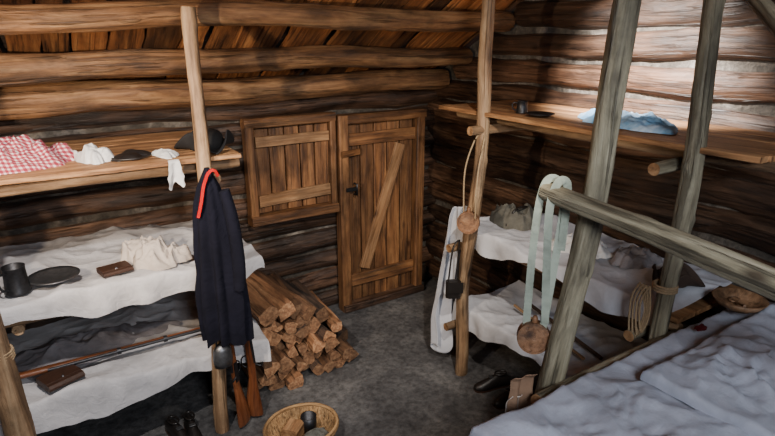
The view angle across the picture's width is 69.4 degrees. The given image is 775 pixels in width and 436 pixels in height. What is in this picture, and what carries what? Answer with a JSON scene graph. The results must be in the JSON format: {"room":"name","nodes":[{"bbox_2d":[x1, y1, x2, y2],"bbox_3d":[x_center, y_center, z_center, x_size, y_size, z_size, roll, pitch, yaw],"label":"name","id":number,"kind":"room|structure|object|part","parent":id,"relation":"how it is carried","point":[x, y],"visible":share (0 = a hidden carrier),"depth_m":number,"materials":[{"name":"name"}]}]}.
{"room":"dormitory","nodes":[
{"label":"dormitory","id":0,"kind":"room"},
{"bbox_2d":[0,68,438,333],"bbox_3d":[-1.506,0.006,4.122,5.013,2.073,0.244,-11,21,-31],"label":"wall","id":1,"kind":"structure","parent":0,"point":[305,250],"depth_m":3.96,"materials":[{"name":"brown wood"}]},
{"bbox_2d":[240,111,339,227],"bbox_3d":[-0.727,-0.383,4.295,0.730,0.804,0.111,-11,21,-31],"label":"frame","id":2,"kind":"object","parent":1,"relation":"attached to","point":[255,218],"visible":1,"depth_m":4.22,"materials":[{"name":"brown wood"}]},
{"bbox_2d":[253,123,329,212],"bbox_3d":[-0.731,-0.393,4.326,0.607,0.639,0.030,-11,21,-31],"label":"planks","id":3,"kind":"object","parent":1,"relation":"attached to","point":[299,157],"visible":0.77,"depth_m":4.30,"materials":[{"name":"brown wood"}]},
{"bbox_2d":[341,148,359,195],"bbox_3d":[-0.287,-0.358,4.533,0.054,0.382,0.186,16,24,40],"label":"latch","id":4,"kind":"object","parent":1,"relation":"attached to","point":[353,152],"visible":1,"depth_m":4.51,"materials":[{"name":"brown wood"}]},
{"bbox_2d":[348,119,411,299],"bbox_3d":[-0.066,-0.064,4.885,0.655,1.547,0.030,-11,21,-31],"label":"planks","id":5,"kind":"object","parent":1,"relation":"attached to","point":[393,245],"visible":0.74,"depth_m":4.86,"materials":[{"name":"brown wood"}]},
{"bbox_2d":[335,108,426,312],"bbox_3d":[-0.043,-0.064,4.856,0.849,1.704,0.132,-11,21,-31],"label":"frame","id":6,"kind":"object","parent":1,"relation":"attached to","point":[346,304],"visible":0.97,"depth_m":4.81,"materials":[{"name":"brown wood"}]},
{"bbox_2d":[0,0,524,80],"bbox_3d":[-0.062,-1.084,1.481,5.085,2.041,5.800,-11,21,-31],"label":"ceiling","id":7,"kind":"structure","parent":0,"point":[209,37],"depth_m":3.52,"materials":[{"name":"brown wood"}]},
{"bbox_2d":[0,68,449,120],"bbox_3d":[-1.397,-0.812,3.645,4.482,0.216,0.225,-11,21,-31],"label":"log beam","id":8,"kind":"structure","parent":7,"relation":"attached to","point":[83,96],"depth_m":3.62,"materials":[{"name":"brown wood"}]},
{"bbox_2d":[0,45,472,86],"bbox_3d":[-1.236,-0.922,3.348,4.482,0.198,0.201,-11,21,-31],"label":"log beam","id":9,"kind":"structure","parent":7,"relation":"attached to","point":[16,69],"depth_m":3.38,"materials":[{"name":"brown wood"}]},
{"bbox_2d":[0,0,514,34],"bbox_3d":[-0.994,-1.042,2.913,4.482,0.194,0.169,-11,21,-31],"label":"log beam","id":10,"kind":"structure","parent":7,"relation":"attached to","point":[93,16],"depth_m":2.94,"materials":[{"name":"brown wood"}]},
{"bbox_2d":[36,279,540,435],"bbox_3d":[-0.140,1.755,2.356,6.000,0.200,6.200,-11,21,-31],"label":"floor","id":11,"kind":"structure","parent":0,"point":[397,384],"depth_m":3.81,"materials":[{"name":"grey concrete"}]},
{"bbox_2d":[0,6,270,435],"bbox_3d":[-1.935,0.144,2.941,2.388,2.505,1.201,-11,21,-31],"label":"bunk","id":12,"kind":"object","parent":11,"relation":"on","point":[110,384],"visible":0.57,"depth_m":3.03,"materials":[{"name":"brown wood"}]},
{"bbox_2d":[0,344,15,360],"bbox_3d":[-1.796,0.633,2.571,0.146,0.053,0.146,-11,21,-31],"label":"rope lashing","id":13,"kind":"object","parent":12,"relation":"attached to","point":[12,351],"visible":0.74,"depth_m":2.58,"materials":[{"name":"beige fabric"}]},
{"bbox_2d":[0,262,31,296],"bbox_3d":[-1.837,0.305,2.751,0.136,0.140,0.132,-11,21,-31],"label":"pewter mug","id":14,"kind":"object","parent":12,"relation":"on","point":[16,282],"visible":1,"depth_m":2.73,"materials":[{"name":"grey metal"}]},
{"bbox_3d":[-1.808,0.301,2.460,0.245,2.505,0.128,6,19,17],"label":"post","id":15,"kind":"part","parent":12,"relation":"part of","materials":[{"name":"brown wood"}]},
{"bbox_2d":[0,134,74,174],"bbox_3d":[-1.820,-0.327,2.723,0.562,0.155,0.348,-11,21,-31],"label":"cloth","id":16,"kind":"object","parent":12,"relation":"on","point":[20,154],"visible":1,"depth_m":2.71,"materials":[{"name":"red fabric"}]},
{"bbox_2d":[28,266,79,285],"bbox_3d":[-1.726,0.302,2.896,0.244,0.017,0.244,-11,21,-31],"label":"plate","id":17,"kind":"object","parent":12,"relation":"on","point":[57,274],"depth_m":2.91,"materials":[{"name":"grey metal"}]},
{"bbox_2d":[35,364,84,392],"bbox_3d":[-1.727,0.839,2.958,0.151,0.046,0.181,12,22,33],"label":"pouch","id":18,"kind":"object","parent":12,"relation":"on","point":[55,379],"visible":0.98,"depth_m":2.93,"materials":[{"name":"brown leather"}]},
{"bbox_2d":[74,143,113,164],"bbox_3d":[-1.525,-0.344,2.872,0.261,0.091,0.183,6,19,17],"label":"shirt","id":19,"kind":"object","parent":12,"relation":"on","point":[90,154],"visible":1,"depth_m":2.81,"materials":[{"name":"fabric"}]},
{"bbox_2d":[14,320,180,380],"bbox_3d":[-1.762,0.728,3.314,1.060,0.105,0.417,-11,21,-31],"label":"blanket","id":20,"kind":"object","parent":12,"relation":"on","point":[66,347],"visible":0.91,"depth_m":3.26,"materials":[{"name":"grey fabric"}]},
{"bbox_2d":[19,327,200,378],"bbox_3d":[-1.591,0.779,3.115,1.325,0.063,0.137,-9,20,-26],"label":"musket","id":21,"kind":"object","parent":12,"relation":"attached to","point":[39,371],"visible":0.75,"depth_m":3.11,"materials":[{"name":"brown wood"}]},
{"bbox_2d":[96,260,133,277],"bbox_3d":[-1.453,0.270,2.984,0.150,0.033,0.121,-17,25,-42],"label":"wallet","id":22,"kind":"object","parent":12,"relation":"on","point":[113,269],"visible":1,"depth_m":2.96,"materials":[{"name":"brown leather"}]},
{"bbox_3d":[-2.013,0.351,3.056,2.306,1.345,1.042,-11,21,-31],"label":"frame","id":23,"kind":"part","parent":12,"relation":"part of","materials":[{"name":"brown wood"}]},
{"bbox_2d":[110,149,151,161],"bbox_3d":[-1.336,-0.336,2.941,0.182,0.033,0.225,1,18,2],"label":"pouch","id":24,"kind":"object","parent":12,"relation":"on","point":[129,154],"visible":0.98,"depth_m":2.89,"materials":[{"name":"leather"}]},
{"bbox_2d":[120,235,191,270],"bbox_3d":[-1.327,0.168,3.150,0.406,0.151,0.300,4,18,12],"label":"shirt","id":25,"kind":"object","parent":12,"relation":"on","point":[149,253],"visible":1,"depth_m":3.10,"materials":[{"name":"beige fabric"}]},
{"bbox_2d":[151,148,184,190],"bbox_3d":[-1.160,-0.271,2.974,0.128,0.185,0.313,-11,21,-31],"label":"linen cloth","id":26,"kind":"object","parent":12,"relation":"on","point":[176,174],"visible":1,"depth_m":2.88,"materials":[{"name":"white fabric"}]},
{"bbox_2d":[174,128,233,153],"bbox_3d":[-0.994,-0.438,3.114,0.337,0.113,0.319,-11,21,-31],"label":"hat","id":27,"kind":"object","parent":12,"relation":"on","point":[217,143],"visible":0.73,"depth_m":3.08,"materials":[{"name":"black fabric"}]},
{"bbox_3d":[-0.983,0.141,3.059,0.139,2.432,0.108,-11,21,-31],"label":"post","id":28,"kind":"part","parent":12,"relation":"part of","materials":[{"name":"brown wood"}]},
{"bbox_2d":[192,167,253,347],"bbox_3d":[-0.891,0.233,3.002,0.294,1.036,0.155,-11,21,-31],"label":"coat","id":29,"kind":"object","parent":12,"relation":"hanging from","point":[222,300],"visible":1,"depth_m":2.97,"materials":[{"name":"fabric"}]},
{"bbox_2d":[213,342,232,368],"bbox_3d":[-0.936,0.735,3.167,0.112,0.235,0.084,-11,21,-31],"label":"tin canteen","id":30,"kind":"object","parent":29,"relation":"hanging from","point":[222,357],"visible":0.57,"depth_m":3.15,"materials":[{"name":"grey metal"}]},
{"bbox_2d":[165,411,202,435],"bbox_3d":[-1.215,1.268,3.349,0.178,0.106,0.287,-11,21,-31],"label":"shoes","id":31,"kind":"object","parent":11,"relation":"on","point":[172,427],"visible":1,"depth_m":3.35,"materials":[{"name":"leather"}]},
{"bbox_2d":[228,343,249,427],"bbox_3d":[-0.899,0.638,3.237,0.056,1.341,0.172,6,19,19],"label":"musket","id":32,"kind":"object","parent":11,"relation":"on","point":[243,413],"visible":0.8,"depth_m":3.36,"materials":[{"name":"brown wood"}]},
{"bbox_2d":[241,340,262,415],"bbox_3d":[-0.846,0.613,3.306,0.118,1.346,0.149,16,24,41],"label":"musket","id":33,"kind":"object","parent":11,"relation":"on","point":[253,398],"visible":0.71,"depth_m":3.44,"materials":[{"name":"brown wood"}]},
{"bbox_2d":[240,269,358,390],"bbox_3d":[-0.730,0.706,4.120,0.885,0.760,0.838,-11,21,-31],"label":"firewood pile","id":34,"kind":"object","parent":11,"relation":"on","point":[302,333],"visible":0.76,"depth_m":3.87,"materials":[{"name":"brown plant"}]},
{"bbox_2d":[262,402,338,435],"bbox_3d":[-0.509,1.270,3.324,0.459,0.121,0.401,-11,21,-31],"label":"basket","id":35,"kind":"object","parent":11,"relation":"on","point":[307,418],"visible":1,"depth_m":3.39,"materials":[{"name":"wicker"}]},
{"bbox_2d":[301,411,316,433],"bbox_3d":[-0.477,1.242,3.399,0.096,0.100,0.096,-11,21,-31],"label":"cup","id":36,"kind":"object","parent":35,"relation":"on","point":[308,418],"depth_m":3.37,"materials":[{"name":"grey metal"}]},
{"bbox_2d":[473,370,510,409],"bbox_3d":[0.759,1.131,3.769,0.277,0.106,0.285,-11,21,-31],"label":"shoes","id":37,"kind":"object","parent":11,"relation":"on","point":[496,381],"visible":0.62,"depth_m":3.80,"materials":[{"name":"leather"}]},
{"bbox_2d":[439,0,774,378],"bbox_3d":[1.137,-0.389,3.122,0.778,3.401,2.001,-11,21,-31],"label":"bunk","id":38,"kind":"object","parent":11,"relation":"on","point":[493,317],"visible":0.59,"depth_m":3.03,"materials":[{"name":"brown wood"}]},
{"bbox_2d":[430,206,466,352],"bbox_3d":[0.457,0.457,3.985,0.276,1.126,0.126,0,18,-1],"label":"sheet","id":39,"kind":"object","parent":38,"relation":"hanging from","point":[441,339],"visible":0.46,"depth_m":4.02,"materials":[{"name":"white fabric"}]},
{"bbox_2d":[445,240,463,298],"bbox_3d":[0.446,0.342,3.708,0.113,0.406,0.064,-1,18,-2],"label":"pouch","id":40,"kind":"object","parent":38,"relation":"attached to","point":[454,287],"visible":1,"depth_m":3.72,"materials":[{"name":"leather"}]},
{"bbox_2d":[457,135,485,233],"bbox_3d":[0.514,-0.205,3.464,0.143,0.622,0.128,6,19,18],"label":"wooden canteen","id":41,"kind":"object","parent":38,"relation":"hanging from","point":[468,222],"visible":1,"depth_m":3.49,"materials":[{"name":"brown wood"}]},
{"bbox_3d":[0.551,-0.167,3.568,0.166,2.703,0.114,13,22,35],"label":"post","id":42,"kind":"part","parent":38,"relation":"part of","materials":[{"name":"brown wood"}]},
{"bbox_2d":[489,203,533,230],"bbox_3d":[0.856,-0.041,3.807,0.274,0.150,0.370,-11,21,-31],"label":"canvas knapsack","id":43,"kind":"object","parent":38,"relation":"on","point":[507,216],"visible":0.95,"depth_m":3.70,"materials":[{"name":"beige fabric"}]},
{"bbox_2d":[511,100,527,113],"bbox_3d":[0.794,-0.660,3.329,0.088,0.070,0.076,-11,21,-31],"label":"cup","id":44,"kind":"object","parent":38,"relation":"on","point":[522,105],"visible":0.96,"depth_m":3.31,"materials":[{"name":"metal"}]},
{"bbox_2d":[526,111,554,116],"bbox_3d":[0.865,-0.587,3.174,0.160,0.017,0.160,-11,21,-31],"label":"dish","id":45,"kind":"object","parent":38,"relation":"on","point":[531,113],"visible":1,"depth_m":3.19,"materials":[{"name":"black metal"}]},
{"bbox_2d":[513,304,602,359],"bbox_3d":[1.059,0.704,3.543,0.130,0.024,0.746,-7,19,-20],"label":"musket","id":46,"kind":"object","parent":38,"relation":"on","point":[535,308],"visible":0.61,"depth_m":3.34,"materials":[{"name":"brown wood"}]},
{"bbox_2d":[551,233,612,258],"bbox_3d":[1.164,0.135,3.343,0.391,0.084,0.306,10,21,28],"label":"shirt","id":47,"kind":"object","parent":38,"relation":"on","point":[603,252],"visible":0.26,"depth_m":3.26,"materials":[{"name":"white fabric"}]},
{"bbox_3d":[1.137,0.194,3.312,0.778,1.544,2.001,-11,21,-31],"label":"frame","id":48,"kind":"part","parent":38,"relation":"part of","materials":[{"name":"brown wood"}]},
{"bbox_2d":[578,108,677,134],"bbox_3d":[1.234,-0.523,2.886,0.313,0.078,0.642,-11,21,-31],"label":"shirt","id":49,"kind":"object","parent":38,"relation":"on","point":[649,122],"visible":0.67,"depth_m":2.73,"materials":[{"name":"fabric"}]},
{"bbox_2d":[609,244,661,268],"bbox_3d":[1.389,0.199,3.149,0.326,0.084,0.238,-11,21,-31],"label":"haversack","id":50,"kind":"object","parent":38,"relation":"on","point":[631,257],"visible":1,"depth_m":3.09,"materials":[{"name":"beige fabric"}]},
{"bbox_2d":[628,279,678,336],"bbox_3d":[1.225,0.445,2.590,0.185,0.314,0.106,1,18,3],"label":"rope coil","id":51,"kind":"object","parent":38,"relation":"on","point":[646,296],"visible":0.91,"depth_m":2.58,"materials":[{"name":"beige fabric"}]},
{"bbox_2d":[652,263,704,287],"bbox_3d":[1.424,0.286,2.815,0.249,0.089,0.262,-11,21,-31],"label":"felt hat","id":52,"kind":"object","parent":38,"relation":"on","point":[688,277],"visible":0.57,"depth_m":2.79,"materials":[{"name":"black fabric"}]},
{"bbox_3d":[1.274,-0.150,2.391,0.132,3.401,0.099,-11,21,-31],"label":"post","id":53,"kind":"part","parent":38,"relation":"part of","materials":[{"name":"brown wood"}]},
{"bbox_2d":[469,0,774,435],"bbox_3d":[1.383,0.105,1.610,2.052,3.409,1.819,-11,21,-31],"label":"bunk","id":54,"kind":"object","parent":11,"relation":"on","point":[718,380],"visible":0.99,"depth_m":1.99,"materials":[{"name":"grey wood"}]},
{"bbox_2d":[505,374,537,411],"bbox_3d":[0.517,0.865,2.273,0.143,0.538,0.059,-7,19,-20],"label":"leather bag","id":55,"kind":"object","parent":54,"relation":"hanging from","point":[521,389],"visible":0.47,"depth_m":2.21,"materials":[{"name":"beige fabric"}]},
{"bbox_2d":[517,174,562,353],"bbox_3d":[0.609,0.197,2.200,0.159,0.746,0.076,2,18,6],"label":"wooden canteen","id":56,"kind":"object","parent":54,"relation":"hanging from","point":[532,335],"visible":0.85,"depth_m":2.24,"materials":[{"name":"brown wood"}]},
{"bbox_2d":[541,176,571,323],"bbox_3d":[0.644,0.132,2.167,0.107,0.604,0.035,-11,21,-31],"label":"strap","id":57,"kind":"object","parent":54,"relation":"hanging from","point":[548,221],"visible":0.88,"depth_m":2.15,"materials":[{"name":"white fabric"}]},
{"bbox_3d":[1.461,1.246,1.986,1.895,0.999,1.580,-11,21,-31],"label":"frame","id":58,"kind":"part","parent":54,"relation":"part of","materials":[{"name":"brown wood"}]},
{"bbox_3d":[1.095,0.205,1.503,0.096,0.260,1.720,-12,22,-33],"label":"rail","id":59,"kind":"part","parent":54,"relation":"part of","materials":[{"name":"brown wood"}]},
{"bbox_2d":[694,323,706,330],"bbox_3d":[1.389,0.479,2.476,0.083,0.018,0.042,-11,21,-31],"label":"neckerchief","id":60,"kind":"object","parent":54,"relation":"on","point":[701,327],"visible":1,"depth_m":2.46,"materials":[{"name":"fabric"}]},
{"bbox_2d":[712,287,768,313],"bbox_3d":[1.629,0.388,2.595,0.230,0.061,0.230,-11,21,-31],"label":"wooden bowl","id":61,"kind":"object","parent":54,"relation":"on","point":[737,300],"visible":1,"depth_m":2.62,"materials":[{"name":"brown wood"}]},
{"bbox_2d":[425,0,774,340],"bbox_3d":[1.871,-0.529,2.910,0.277,3.837,5.502,-11,21,-31],"label":"wall","id":62,"kind":"structure","parent":0,"point":[553,52],"depth_m":3.52,"materials":[{"name":"brown wood"}]}
]}

